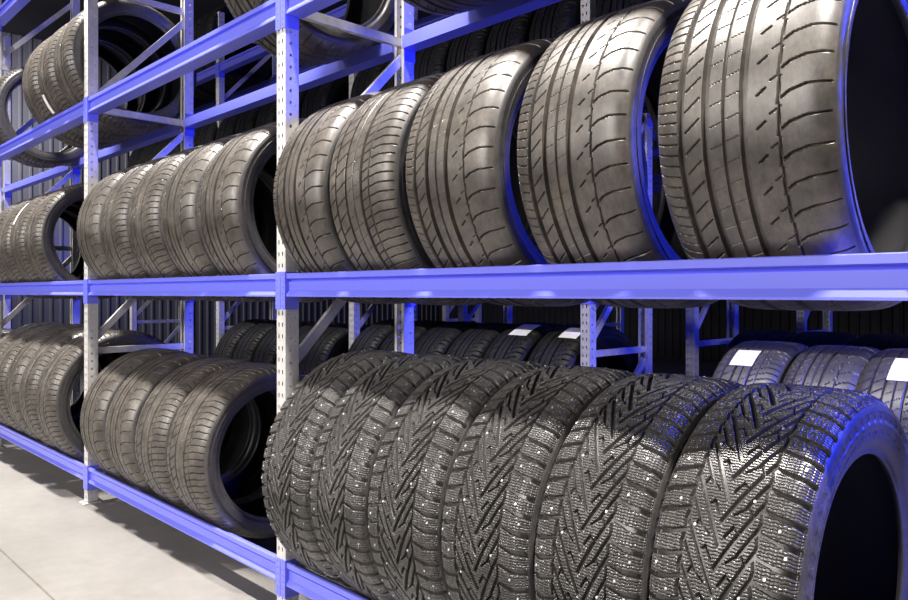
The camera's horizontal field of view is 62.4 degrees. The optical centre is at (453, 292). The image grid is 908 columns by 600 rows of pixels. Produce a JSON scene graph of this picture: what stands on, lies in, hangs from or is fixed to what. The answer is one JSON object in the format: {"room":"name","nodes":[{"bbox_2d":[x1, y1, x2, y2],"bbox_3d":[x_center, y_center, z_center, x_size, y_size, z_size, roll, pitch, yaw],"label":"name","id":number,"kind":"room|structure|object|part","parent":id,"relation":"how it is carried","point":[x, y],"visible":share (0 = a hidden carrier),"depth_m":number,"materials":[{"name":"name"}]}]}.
{"room":"tire warehouse","nodes":[
{"label":"tire warehouse","id":0,"kind":"room"},
{"bbox_2d":[2,0,432,79],"bbox_3d":[-0.228,-3.740,3.963,17.200,0.120,18.000,0,0,-44],"label":"ceiling","id":1,"kind":"structure","parent":0,"point":[34,13],"depth_m":9.90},
{"bbox_2d":[2,32,438,355],"bbox_3d":[-6.513,-1.305,10.475,17.267,4.750,0.140,0,0,-44],"label":"wall","id":2,"kind":"structure","parent":0,"point":[37,310],"depth_m":11.58,"materials":[{"name":"grey metal"}]},
{"bbox_2d":[0,356,719,599],"bbox_3d":[-0.228,1.120,3.963,17.200,0.100,18.000,0,0,-44],"label":"floor","id":3,"kind":"structure","parent":0,"point":[109,549],"depth_m":3.14,"materials":[{"name":"concrete"}]},
{"bbox_2d":[0,549,53,599],"bbox_3d":[-3.947,1.071,0.346,6.824,0.004,18.000,0,0,-44],"label":"floor line","id":4,"kind":"object","parent":3,"relation":"on","point":[11,560],"depth_m":2.83,"materials":[{"name":"white paint"}]},
{"bbox_2d":[130,0,652,373],"bbox_3d":[-0.475,-0.640,5.121,0.602,3.420,7.559,0,0,-44],"label":"rack","id":5,"kind":"object","parent":3,"relation":"on","point":[589,333],"visible":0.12,"depth_m":5.07,"materials":[{"name":"metal"}]},
{"bbox_3d":[-3.265,-0.645,7.625,0.050,3.410,0.055,0,0,-44],"label":"post","id":6,"kind":"part","parent":5,"relation":"part of","materials":[{"name":"metal"}]},
{"bbox_2d":[127,147,144,167],"bbox_3d":[-2.954,-1.238,7.669,0.700,0.700,0.285,0,0,-44],"label":"tyre","id":7,"kind":"object","parent":5,"relation":"on","point":[134,158],"visible":0.08,"depth_m":7.40,"materials":[{"name":"rubber"}]},
{"bbox_2d":[139,142,157,163],"bbox_3d":[-2.738,-1.238,7.447,0.700,0.700,0.285,0,0,-44],"label":"tyre","id":8,"kind":"object","parent":5,"relation":"on","point":[147,153],"visible":0.07,"depth_m":7.18,"materials":[{"name":"rubber"}]},
{"bbox_2d":[152,137,171,158],"bbox_3d":[-2.522,-1.238,7.225,0.700,0.700,0.285,0,0,-44],"label":"tyre","id":9,"kind":"object","parent":5,"relation":"on","point":[161,145],"visible":0.03,"depth_m":6.98,"materials":[{"name":"rubber"}]},
{"bbox_2d":[166,135,182,155],"bbox_3d":[-2.306,-1.238,7.003,0.700,0.700,0.285,0,0,-44],"label":"tyre","id":10,"kind":"object","parent":5,"relation":"on","point":[176,149],"visible":0.03,"depth_m":6.71,"materials":[{"name":"rubber"}]},
{"bbox_3d":[-2.901,-0.645,7.979,0.050,3.410,0.055,0,0,-44],"label":"post","id":11,"kind":"part","parent":5,"relation":"part of","materials":[{"name":"metal"}]},
{"bbox_2d":[190,126,202,146],"bbox_3d":[-2.089,-1.238,6.780,0.700,0.700,0.285,0,0,-44],"label":"tyre","id":12,"kind":"object","parent":5,"relation":"on","point":[197,130],"visible":0.04,"depth_m":6.47,"materials":[{"name":"rubber"}]},
{"bbox_2d":[190,97,214,106],"bbox_3d":[-2.522,-2.168,7.225,0.700,0.700,0.285,0,0,-44],"label":"tyre","id":13,"kind":"object","parent":5,"relation":"on","point":[196,102],"visible":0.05,"depth_m":7.19,"materials":[{"name":"rubber"}]},
{"bbox_2d":[197,120,221,145],"bbox_3d":[-1.873,-1.238,6.558,0.700,0.700,0.285,0,0,-44],"label":"tyre","id":14,"kind":"object","parent":5,"relation":"on","point":[208,133],"visible":0.08,"depth_m":6.28,"materials":[{"name":"rubber"}]},
{"bbox_2d":[182,29,238,100],"bbox_3d":[-2.306,-2.168,7.003,0.700,0.700,0.285,0,0,-44],"label":"tyre","id":15,"kind":"object","parent":5,"relation":"on","point":[200,93],"visible":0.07,"depth_m":6.94,"materials":[{"name":"rubber"}]},
{"bbox_3d":[-1.961,-0.645,6.284,0.050,3.410,0.055,0,0,-44],"label":"post","id":16,"kind":"part","parent":5,"relation":"part of","materials":[{"name":"metal"}]},
{"bbox_2d":[190,13,256,93],"bbox_3d":[-2.089,-2.168,6.780,0.700,0.700,0.285,0,0,-44],"label":"tyre","id":17,"kind":"object","parent":5,"relation":"on","point":[210,85],"visible":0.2,"depth_m":6.69,"materials":[{"name":"rubber"}]},
{"bbox_2d":[216,113,241,139],"bbox_3d":[-1.629,-1.238,6.307,0.700,0.700,0.285,0,0,-44],"label":"tyre","id":18,"kind":"object","parent":5,"relation":"on","point":[227,127],"visible":0.09,"depth_m":6.03,"materials":[{"name":"rubber"}]},
{"bbox_2d":[197,3,271,87],"bbox_3d":[-1.873,-2.168,6.558,0.700,0.700,0.285,0,0,-44],"label":"tyre","id":19,"kind":"object","parent":5,"relation":"on","point":[209,23],"visible":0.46,"depth_m":6.41,"materials":[{"name":"rubber"}]},
{"bbox_2d":[214,319,269,358],"bbox_3d":[-1.629,0.599,6.307,0.760,0.760,0.285,0,0,-44],"label":"tyre","id":20,"kind":"object","parent":5,"relation":"on","point":[225,348],"visible":0.18,"depth_m":6.08,"materials":[{"name":"rubber"}]},
{"bbox_2d":[235,105,262,133],"bbox_3d":[-1.406,-1.238,6.078,0.700,0.700,0.285,0,0,-44],"label":"tyre","id":21,"kind":"object","parent":5,"relation":"on","point":[246,121],"visible":0.07,"depth_m":5.80,"materials":[{"name":"rubber"}]},
{"bbox_2d":[232,320,276,361],"bbox_3d":[-1.406,0.599,6.078,0.760,0.760,0.285,0,0,-44],"label":"tyre","id":22,"kind":"object","parent":5,"relation":"on","point":[247,346],"visible":0.16,"depth_m":5.85,"materials":[{"name":"rubber"}]},
{"bbox_2d":[255,100,276,127],"bbox_3d":[-1.183,-1.238,5.848,0.700,0.700,0.285,0,0,-44],"label":"tyre","id":23,"kind":"object","parent":5,"relation":"on","point":[267,114],"visible":0.06,"depth_m":5.59,"materials":[{"name":"rubber"}]},
{"bbox_3d":[-1.597,-0.645,6.638,0.050,3.410,0.055,0,0,-44],"label":"post","id":24,"kind":"part","parent":5,"relation":"part of","materials":[{"name":"metal"}]},
{"bbox_2d":[253,321,340,363],"bbox_3d":[-1.183,0.599,5.848,0.760,0.760,0.285,0,0,-44],"label":"tyre","id":25,"kind":"object","parent":5,"relation":"on","point":[266,352],"visible":0.13,"depth_m":5.62,"materials":[{"name":"rubber"}]},
{"bbox_2d":[275,322,348,365],"bbox_3d":[-0.960,0.599,5.619,0.760,0.760,0.285,0,0,-44],"label":"tyre","id":26,"kind":"object","parent":5,"relation":"on","point":[304,330],"visible":0.06,"depth_m":5.49,"materials":[{"name":"rubber"}]},
{"bbox_2d":[295,89,348,117],"bbox_3d":[-0.960,-1.238,5.619,0.700,0.700,0.285,0,0,-44],"label":"tyre","id":27,"kind":"object","parent":5,"relation":"on","point":[342,95],"visible":0.02,"depth_m":5.34,"materials":[{"name":"rubber"}]},
{"bbox_2d":[302,72,356,118],"bbox_3d":[-0.737,-1.238,5.389,0.700,0.700,0.285,0,0,-44],"label":"tyre","id":28,"kind":"object","parent":5,"relation":"on","point":[319,97],"visible":0.17,"depth_m":5.13,"materials":[{"name":"rubber"}]},
{"bbox_2d":[299,323,369,372],"bbox_3d":[-0.737,0.599,5.389,0.760,0.760,0.285,0,0,-44],"label":"tyre","id":29,"kind":"object","parent":5,"relation":"on","point":[335,338],"visible":0.21,"depth_m":5.16,"materials":[{"name":"rubber"}]},
{"bbox_3d":[-0.658,-0.645,4.944,0.050,3.410,0.055,0,0,-44],"label":"post","id":30,"kind":"part","parent":5,"relation":"part of","materials":[{"name":"metal"}]},
{"bbox_2d":[350,62,386,97],"bbox_3d":[-0.343,-1.238,4.984,0.700,0.700,0.275,0,0,-44],"label":"tyre","id":31,"kind":"object","parent":5,"relation":"on","point":[363,79],"visible":0.08,"depth_m":4.74,"materials":[{"name":"rubber"}]},
{"bbox_2d":[348,319,415,352],"bbox_3d":[-0.366,0.575,5.008,0.800,0.800,0.270,0,0,-44],"label":"tyre","id":32,"kind":"object","parent":5,"relation":"on","point":[373,336],"visible":0.09,"depth_m":4.81,"materials":[{"name":"black rubber"}]},
{"bbox_2d":[379,50,419,91],"bbox_3d":[-0.134,-1.238,4.769,0.700,0.700,0.275,0,0,-44],"label":"tyre","id":33,"kind":"object","parent":5,"relation":"on","point":[390,83],"visible":0.02,"depth_m":4.53,"materials":[{"name":"rubber"}]},
{"bbox_2d":[379,320,445,350],"bbox_3d":[-0.153,0.575,4.789,0.800,0.800,0.280,0,0,-44],"label":"tyre","id":34,"kind":"object","parent":5,"relation":"on","point":[421,327],"visible":0.07,"depth_m":4.62,"materials":[{"name":"rubber"}]},
{"bbox_3d":[-0.293,-0.645,5.298,0.050,3.410,0.055,0,0,-44],"label":"post","id":35,"kind":"part","parent":5,"relation":"part of","materials":[{"name":"metal"}]},
{"bbox_2d":[414,38,454,79],"bbox_3d":[0.075,-1.238,4.554,0.700,0.700,0.275,0,0,-44],"label":"tyre","id":36,"kind":"object","parent":5,"relation":"on","point":[432,60],"visible":0.14,"depth_m":4.29,"materials":[{"name":"rubber"}]},
{"bbox_2d":[414,321,482,354],"bbox_3d":[0.056,0.575,4.574,0.800,0.800,0.280,0,0,-44],"label":"tyre","id":37,"kind":"object","parent":5,"relation":"on","point":[439,339],"visible":0.13,"depth_m":4.39,"materials":[{"name":"rubber"}]},
{"bbox_2d":[446,25,493,71],"bbox_3d":[0.284,-1.238,4.339,0.700,0.700,0.275,0,0,-44],"label":"tyre","id":38,"kind":"object","parent":5,"relation":"on","point":[472,45],"visible":0.12,"depth_m":4.08,"materials":[{"name":"rubber"}]},
{"bbox_2d":[446,323,516,358],"bbox_3d":[0.265,0.575,4.359,0.800,0.800,0.280,0,0,-44],"label":"tyre","id":39,"kind":"object","parent":5,"relation":"on","point":[474,343],"visible":0.13,"depth_m":4.17,"materials":[{"name":"rubber"}]},
{"bbox_2d":[486,9,537,53],"bbox_3d":[0.494,-1.238,4.124,0.700,0.700,0.275,0,0,-44],"label":"tyre","id":40,"kind":"object","parent":5,"relation":"on","point":[516,30],"visible":0.09,"depth_m":3.86,"materials":[{"name":"rubber"}]},
{"bbox_2d":[484,322,562,360],"bbox_3d":[0.474,0.569,4.144,0.810,0.810,0.280,0,0,-44],"label":"tyre","id":41,"kind":"object","parent":5,"relation":"on","point":[517,342],"visible":0.12,"depth_m":3.96,"materials":[{"name":"rubber"}]},
{"bbox_2d":[529,0,597,40],"bbox_3d":[0.703,-1.238,3.909,0.700,0.700,0.275,0,0,-44],"label":"tyre","id":42,"kind":"object","parent":5,"relation":"on","point":[553,20],"visible":0.08,"depth_m":3.65,"materials":[{"name":"rubber"}]},
{"bbox_2d":[527,324,641,373],"bbox_3d":[0.689,0.569,3.923,0.810,0.810,0.285,0,0,-44],"label":"tyre","id":43,"kind":"object","parent":5,"relation":"on","point":[561,345],"visible":0.25,"depth_m":3.80,"materials":[{"name":"rubber"}]},
{"bbox_3d":[0.646,-0.645,3.603,0.050,3.410,0.055,0,0,-44],"label":"post","id":44,"kind":"part","parent":5,"relation":"part of","materials":[{"name":"metal"}]},
{"bbox_2d":[595,0,651,112],"bbox_3d":[0.987,-1.238,3.617,0.700,0.700,0.290,0,0,-44],"label":"tyre","id":45,"kind":"object","parent":5,"relation":"on","point":[604,7],"visible":0.06,"depth_m":3.41,"materials":[{"name":"rubber"}]},
{"bbox_3d":[1.010,-0.645,3.957,0.050,3.410,0.055,0,0,-44],"label":"post","id":46,"kind":"part","parent":5,"relation":"part of","materials":[{"name":"metal"}]},
{"bbox_2d":[713,341,808,384],"bbox_3d":[1.366,0.593,3.227,0.770,0.770,0.278,0,0,-44],"label":"tyre","id":47,"kind":"object","parent":5,"relation":"on","point":[747,362],"visible":0.17,"depth_m":3.06,"materials":[{"name":"rubber"}]},
{"bbox_2d":[783,345,879,390],"bbox_3d":[1.567,0.595,3.020,0.766,0.766,0.275,0,0,-44],"label":"tyre","id":48,"kind":"object","parent":5,"relation":"on","point":[835,366],"visible":0.18,"depth_m":2.87,"materials":[{"name":"rubber"}]},
{"bbox_2d":[856,348,907,437],"bbox_3d":[1.757,0.595,2.825,0.766,0.766,0.290,0,0,-44],"label":"tyre","id":49,"kind":"object","parent":5,"relation":"on","point":[884,377],"visible":0.3,"depth_m":2.68,"materials":[{"name":"rubber"}]},
{"bbox_2d":[0,0,907,599],"bbox_3d":[-1.675,-0.640,4.010,0.602,3.420,7.559,0,0,-44],"label":"rack","id":50,"kind":"object","parent":3,"relation":"on","point":[863,276],"visible":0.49,"depth_m":2.70,"materials":[{"name":"metal"}]},
{"bbox_3d":[-3.161,-0.645,5.174,0.050,3.410,0.055,0,0,-44],"label":"post","id":51,"kind":"part","parent":50,"relation":"part of","materials":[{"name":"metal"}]},
{"bbox_3d":[-4.100,-0.645,6.868,0.050,3.410,0.055,0,0,-44],"label":"post","id":52,"kind":"part","parent":50,"relation":"part of","materials":[{"name":"metal"}]},
{"bbox_2d":[2,329,13,332],"bbox_3d":[-3.475,0.636,5.862,0.700,0.700,0.290,0,0,-44],"label":"tyre","id":53,"kind":"object","parent":50,"relation":"on","point":[5,330],"visible":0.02,"depth_m":5.78,"materials":[{"name":"rubber"}]},
{"bbox_2d":[0,66,83,167],"bbox_3d":[-2.893,-1.232,5.263,0.260,0.690,0.690,0,0,42],"label":"tyre","id":54,"kind":"object","parent":50,"relation":"on","point":[32,157],"visible":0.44,"depth_m":5.08,"materials":[{"name":"rubber"}]},
{"bbox_2d":[0,194,83,298],"bbox_3d":[-2.614,-0.312,4.976,0.700,0.700,0.300,0,0,-44],"label":"tyre","id":55,"kind":"object","parent":50,"relation":"on","point":[6,260],"visible":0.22,"depth_m":4.73,"materials":[{"name":"rubber"}]},
{"bbox_2d":[0,198,83,297],"bbox_3d":[-2.830,-0.312,5.198,0.700,0.700,0.300,0,0,-44],"label":"tyre","id":56,"kind":"object","parent":50,"relation":"on","point":[70,219],"visible":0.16,"depth_m":5.24,"materials":[{"name":"rubber"}]},
{"bbox_2d":[10,189,82,298],"bbox_3d":[-2.398,-0.312,4.754,0.700,0.700,0.300,0,0,-44],"label":"tyre","id":57,"kind":"object","parent":50,"relation":"on","point":[17,247],"visible":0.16,"depth_m":4.50,"materials":[{"name":"rubber"}]},
{"bbox_2d":[0,322,100,431],"bbox_3d":[-2.799,0.589,5.166,0.776,0.776,0.290,0,0,-44],"label":"tyre","id":58,"kind":"object","parent":50,"relation":"on","point":[5,341],"visible":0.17,"depth_m":5.03,"materials":[{"name":"rubber"}]},
{"bbox_2d":[0,323,112,438],"bbox_3d":[-2.583,0.589,4.944,0.776,0.776,0.290,0,0,-44],"label":"tyre","id":59,"kind":"object","parent":50,"relation":"on","point":[10,352],"visible":0.17,"depth_m":4.71,"materials":[{"name":"rubber"}]},
{"bbox_2d":[4,324,122,445],"bbox_3d":[-2.369,0.587,4.723,0.780,0.780,0.295,0,0,-44],"label":"tyre","id":60,"kind":"object","parent":50,"relation":"on","point":[16,369],"visible":0.25,"depth_m":4.47,"materials":[{"name":"rubber"}]},
{"bbox_2d":[24,182,115,298],"bbox_3d":[-2.182,-0.312,4.532,0.700,0.700,0.300,0,0,-44],"label":"tyre","id":61,"kind":"object","parent":50,"relation":"on","point":[41,254],"visible":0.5,"depth_m":4.27,"materials":[{"name":"rubber"}]},
{"bbox_2d":[19,326,130,453],"bbox_3d":[-2.154,0.589,4.503,0.776,0.776,0.290,0,0,-44],"label":"tyre","id":62,"kind":"object","parent":50,"relation":"on","point":[32,373],"visible":0.21,"depth_m":4.24,"materials":[{"name":"rubber"}]},
{"bbox_3d":[-2.796,-0.645,5.528,0.050,3.410,0.055,0,0,-44],"label":"post","id":63,"kind":"part","parent":50,"relation":"part of","materials":[{"name":"metal"}]},
{"bbox_2d":[22,37,143,148],"bbox_3d":[-2.215,-1.238,4.566,0.700,0.700,0.285,0,0,-44],"label":"tyre","id":64,"kind":"object","parent":50,"relation":"on","point":[113,56],"visible":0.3,"depth_m":4.42,"materials":[{"name":"rubber"}]},
{"bbox_3d":[-1.861,1.063,3.829,0.084,0.013,0.079,0,0,-44],"label":"plate","id":65,"kind":"part","parent":50,"relation":"part of","materials":[{"name":"metal"}]},
{"bbox_3d":[-1.857,-0.645,3.833,0.050,3.410,0.055,0,0,-44],"label":"post","id":66,"kind":"part","parent":50,"relation":"part of","materials":[{"name":"metal"}]},
{"bbox_2d":[37,23,163,142],"bbox_3d":[-2.010,-1.238,4.354,0.700,0.700,0.285,0,0,-44],"label":"tyre","id":67,"kind":"object","parent":50,"relation":"on","point":[129,43],"visible":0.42,"depth_m":4.29,"materials":[{"name":"rubber"}]},
{"bbox_2d":[36,329,165,466],"bbox_3d":[-1.927,0.591,4.270,0.772,0.772,0.320,0,0,-44],"label":"tyre","id":68,"kind":"object","parent":50,"relation":"on","point":[57,380],"visible":0.44,"depth_m":3.98,"materials":[{"name":"rubber"}]},
{"bbox_2d":[77,164,163,299],"bbox_3d":[-1.548,-0.312,3.879,0.700,0.700,0.300,0,0,-44],"label":"tyre","id":69,"kind":"object","parent":50,"relation":"on","point":[92,251],"visible":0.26,"depth_m":3.62,"materials":[{"name":"rubber"}]},
{"bbox_2d":[53,0,196,134],"bbox_3d":[-1.806,-1.238,4.144,0.700,0.700,0.290,0,0,-44],"label":"tyre","id":70,"kind":"object","parent":50,"relation":"on","point":[147,23],"visible":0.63,"depth_m":4.04,"materials":[{"name":"rubber"}]},
{"bbox_2d":[80,348,187,485],"bbox_3d":[-1.511,0.636,3.842,0.700,0.700,0.305,0,0,-44],"label":"tyre","id":71,"kind":"object","parent":50,"relation":"on","point":[100,394],"visible":0.36,"depth_m":3.60,"materials":[{"name":"rubber"}]},
{"bbox_2d":[100,155,193,300],"bbox_3d":[-1.316,-0.312,3.641,0.700,0.700,0.305,0,0,-44],"label":"tyre","id":72,"kind":"object","parent":50,"relation":"on","point":[115,237],"visible":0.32,"depth_m":3.38,"materials":[{"name":"rubber"}]},
{"bbox_2d":[105,353,258,499],"bbox_3d":[-1.277,0.640,3.602,0.694,0.694,0.305,0,0,-44],"label":"tyre","id":73,"kind":"object","parent":50,"relation":"on","point":[240,437],"visible":0.42,"depth_m":3.42,"materials":[{"name":"rubber"}]},
{"bbox_3d":[-1.493,-0.645,4.187,0.050,3.410,0.055,0,0,-44],"label":"post","id":74,"kind":"part","parent":50,"relation":"part of","materials":[{"name":"metal"}]},
{"bbox_2d":[128,145,276,300],"bbox_3d":[-1.081,-0.312,3.399,0.700,0.700,0.310,0,0,-44],"label":"tyre","id":75,"kind":"object","parent":50,"relation":"on","point":[144,215],"visible":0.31,"depth_m":3.18,"materials":[{"name":"rubber"}]},
{"bbox_2d":[135,358,276,515],"bbox_3d":[-1.037,0.641,3.354,0.692,0.692,0.305,0,0,-44],"label":"tyre","id":76,"kind":"object","parent":50,"relation":"on","point":[158,413],"visible":0.44,"depth_m":3.18,"materials":[{"name":"rubber"}]},
{"bbox_2d":[161,133,300,301],"bbox_3d":[-0.847,-0.312,3.159,0.700,0.700,0.300,0,0,-44],"label":"tyre","id":77,"kind":"object","parent":50,"relation":"on","point":[184,243],"visible":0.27,"depth_m":2.91,"materials":[{"name":"rubber"}]},
{"bbox_2d":[167,363,308,537],"bbox_3d":[-0.803,0.641,3.114,0.692,0.692,0.325,0,0,-44],"label":"tyre","id":78,"kind":"object","parent":50,"relation":"on","point":[199,426],"visible":0.57,"depth_m":2.88,"materials":[{"name":"rubber"}]},
{"bbox_2d":[197,118,334,302],"bbox_3d":[-0.617,-0.312,2.922,0.700,0.700,0.310,0,0,-44],"label":"tyre","id":79,"kind":"object","parent":50,"relation":"on","point":[230,236],"visible":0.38,"depth_m":2.65,"materials":[{"name":"rubber"}]},
{"bbox_3d":[-0.553,-0.645,2.492,0.050,3.410,0.055,0,0,-44],"label":"post","id":80,"kind":"part","parent":50,"relation":"part of","materials":[{"name":"metal"}]},
{"bbox_2d":[224,0,394,65],"bbox_3d":[-0.537,-1.238,2.840,0.700,0.700,0.300,0,0,-44],"label":"tyre","id":81,"kind":"object","parent":50,"relation":"on","point":[319,45],"visible":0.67,"depth_m":2.80,"materials":[{"name":"rubber"}]},
{"bbox_2d":[261,349,410,587],"bbox_3d":[-0.256,0.586,2.552,0.782,0.780,0.271,0,0,-44],"label":"tyre","id":82,"kind":"object","parent":50,"relation":"on","point":[293,442],"visible":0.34,"depth_m":2.30,"materials":[{"name":"rubber"}]},
{"bbox_2d":[273,91,407,303],"bbox_3d":[-0.247,-0.312,2.542,0.700,0.700,0.290,0,0,-44],"label":"tyre","id":83,"kind":"object","parent":50,"relation":"on","point":[307,230],"visible":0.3,"depth_m":2.29,"materials":[{"name":"rubber"}]},
{"bbox_2d":[310,354,470,599],"bbox_3d":[-0.066,0.585,2.356,0.784,0.782,0.265,0,0,-44],"label":"tyre","id":84,"kind":"object","parent":50,"relation":"on","point":[350,443],"visible":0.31,"depth_m":2.10,"materials":[{"name":"rubber"}]},
{"bbox_3d":[-0.189,-0.645,2.846,0.050,3.410,0.055,0,0,-44],"label":"post","id":85,"kind":"part","parent":50,"relation":"part of","materials":[{"name":"metal"}]},
{"bbox_2d":[330,72,537,305],"bbox_3d":[-0.027,-0.310,2.316,0.696,0.696,0.305,0,0,-44],"label":"tyre","id":86,"kind":"object","parent":50,"relation":"on","point":[372,217],"visible":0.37,"depth_m":2.07,"materials":[{"name":"rubber"}]},
{"bbox_2d":[403,0,497,14],"bbox_3d":[-0.009,-1.238,2.297,0.700,0.700,0.295,0,0,-44],"label":"tyre","id":87,"kind":"object","parent":50,"relation":"on","point":[439,7],"visible":1,"depth_m":2.33,"materials":[{"name":"rubber"}]},
{"bbox_2d":[368,358,546,599],"bbox_3d":[0.129,0.584,2.155,0.784,0.786,0.281,0,0,-44],"label":"tyre","id":88,"kind":"object","parent":50,"relation":"on","point":[417,455],"visible":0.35,"depth_m":1.91,"materials":[{"name":"rubber"}]},
{"bbox_2d":[406,38,647,306],"bbox_3d":[0.219,-0.315,2.062,0.704,0.704,0.325,0,0,-44],"label":"tyre","id":89,"kind":"object","parent":50,"relation":"on","point":[463,209],"visible":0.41,"depth_m":1.81,"materials":[{"name":"rubber"}]},
{"bbox_2d":[442,365,636,599],"bbox_3d":[0.327,0.584,1.951,0.785,0.785,0.281,0,0,-44],"label":"tyre","id":90,"kind":"object","parent":50,"relation":"on","point":[504,463],"visible":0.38,"depth_m":1.71,"materials":[{"name":"rubber"}]},
{"bbox_2d":[517,0,719,307],"bbox_3d":[0.477,-0.317,1.797,0.708,0.708,0.298,0,0,-44],"label":"tyre","id":91,"kind":"object","parent":50,"relation":"on","point":[585,198],"visible":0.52,"depth_m":1.55,"materials":[{"name":"rubber"}]},
{"bbox_2d":[534,373,743,599],"bbox_3d":[0.523,0.584,1.750,0.786,0.784,0.271,0,0,-44],"label":"tyre","id":92,"kind":"object","parent":50,"relation":"on","point":[609,479],"visible":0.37,"depth_m":1.52,"materials":[{"name":"rubber"}]},
{"bbox_2d":[649,383,907,599],"bbox_3d":[0.717,0.584,1.551,0.786,0.784,0.278,0,0,-44],"label":"tyre","id":93,"kind":"object","parent":50,"relation":"on","point":[779,491],"visible":1,"depth_m":1.37,"materials":[{"name":"rubber"}]},
{"bbox_2d":[658,0,907,310],"bbox_3d":[0.734,-0.320,1.534,0.712,0.712,0.328,0,0,-44],"label":"tyre","id":94,"kind":"object","parent":50,"relation":"on","point":[783,124],"visible":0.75,"depth_m":1.32,"materials":[{"name":"rubber"}]},
{"bbox_2d":[458,127,738,375],"bbox_3d":[1.552,-0.640,4.484,0.602,3.420,3.819,0,0,-44],"label":"rack","id":95,"kind":"object","parent":3,"relation":"on","point":[694,320],"visible":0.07,"depth_m":4.44,"materials":[{"name":"metal"}]},
{"bbox_3d":[0.067,-0.645,5.648,0.050,3.410,0.055,0,0,-44],"label":"post","id":96,"kind":"part","parent":95,"relation":"part of","materials":[{"name":"metal"}]},
{"bbox_3d":[0.431,-0.645,6.002,0.050,3.410,0.055,0,0,-44],"label":"post","id":97,"kind":"part","parent":95,"relation":"part of","materials":[{"name":"metal"}]},
{"bbox_3d":[1.370,-0.645,4.307,0.050,3.410,0.055,0,0,-44],"label":"post","id":98,"kind":"part","parent":95,"relation":"part of","materials":[{"name":"metal"}]},
{"bbox_3d":[1.734,-0.645,4.661,0.050,3.410,0.055,0,0,-44],"label":"post","id":99,"kind":"part","parent":95,"relation":"part of","materials":[{"name":"metal"}]},
{"bbox_2d":[721,329,797,359],"bbox_3d":[1.784,0.593,4.246,0.770,0.770,0.300,0,0,-44],"label":"tyre","id":100,"kind":"object","parent":95,"relation":"on","point":[754,334],"visible":0.09,"depth_m":4.15,"materials":[{"name":"rubber"}]},
{"bbox_2d":[789,331,858,346],"bbox_3d":[2.000,0.593,4.024,0.770,0.770,0.300,0,0,-44],"label":"tyre","id":101,"kind":"object","parent":95,"relation":"on","point":[809,338],"visible":0.08,"depth_m":3.91,"materials":[{"name":"rubber"}]},
{"bbox_2d":[850,334,907,350],"bbox_3d":[2.216,0.593,3.801,0.770,0.770,0.300,0,0,-44],"label":"tyre","id":102,"kind":"object","parent":95,"relation":"on","point":[881,342],"visible":0.16,"depth_m":3.71,"materials":[{"name":"rubber"}]},
{"bbox_2d":[442,174,832,333],"bbox_3d":[2.047,-0.640,6.270,0.602,3.420,5.689,0,0,-44],"label":"rack","id":103,"kind":"object","parent":3,"relation":"on","point":[656,178],"visible":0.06,"depth_m":6.80,"materials":[{"name":"metal"}]},
{"bbox_3d":[-0.090,-0.645,8.104,0.050,3.410,0.055,0,0,-44],"label":"post","id":104,"kind":"part","parent":103,"relation":"part of","materials":[{"name":"metal"}]},
{"bbox_3d":[0.274,-0.645,8.458,0.050,3.410,0.055,0,0,-44],"label":"post","id":105,"kind":"part","parent":103,"relation":"part of","materials":[{"name":"metal"}]},
{"bbox_3d":[1.578,-0.645,7.117,0.050,3.410,0.055,0,0,-44],"label":"post","id":106,"kind":"part","parent":103,"relation":"part of","materials":[{"name":"metal"}]},
{"bbox_3d":[2.517,-0.645,5.423,0.050,3.410,0.055,0,0,-44],"label":"post","id":107,"kind":"part","parent":103,"relation":"part of","materials":[{"name":"metal"}]},
{"bbox_3d":[2.881,-0.645,5.777,0.050,3.410,0.055,0,0,-44],"label":"post","id":108,"kind":"part","parent":103,"relation":"part of","materials":[{"name":"metal"}]},
{"bbox_2d":[439,126,907,360],"bbox_3d":[6.001,-1.305,9.966,0.140,4.750,18.077,0,0,-44],"label":"wall","id":109,"kind":"structure","parent":0,"point":[668,324],"depth_m":11.96,"materials":[{"name":"grey metal"}]}
]}

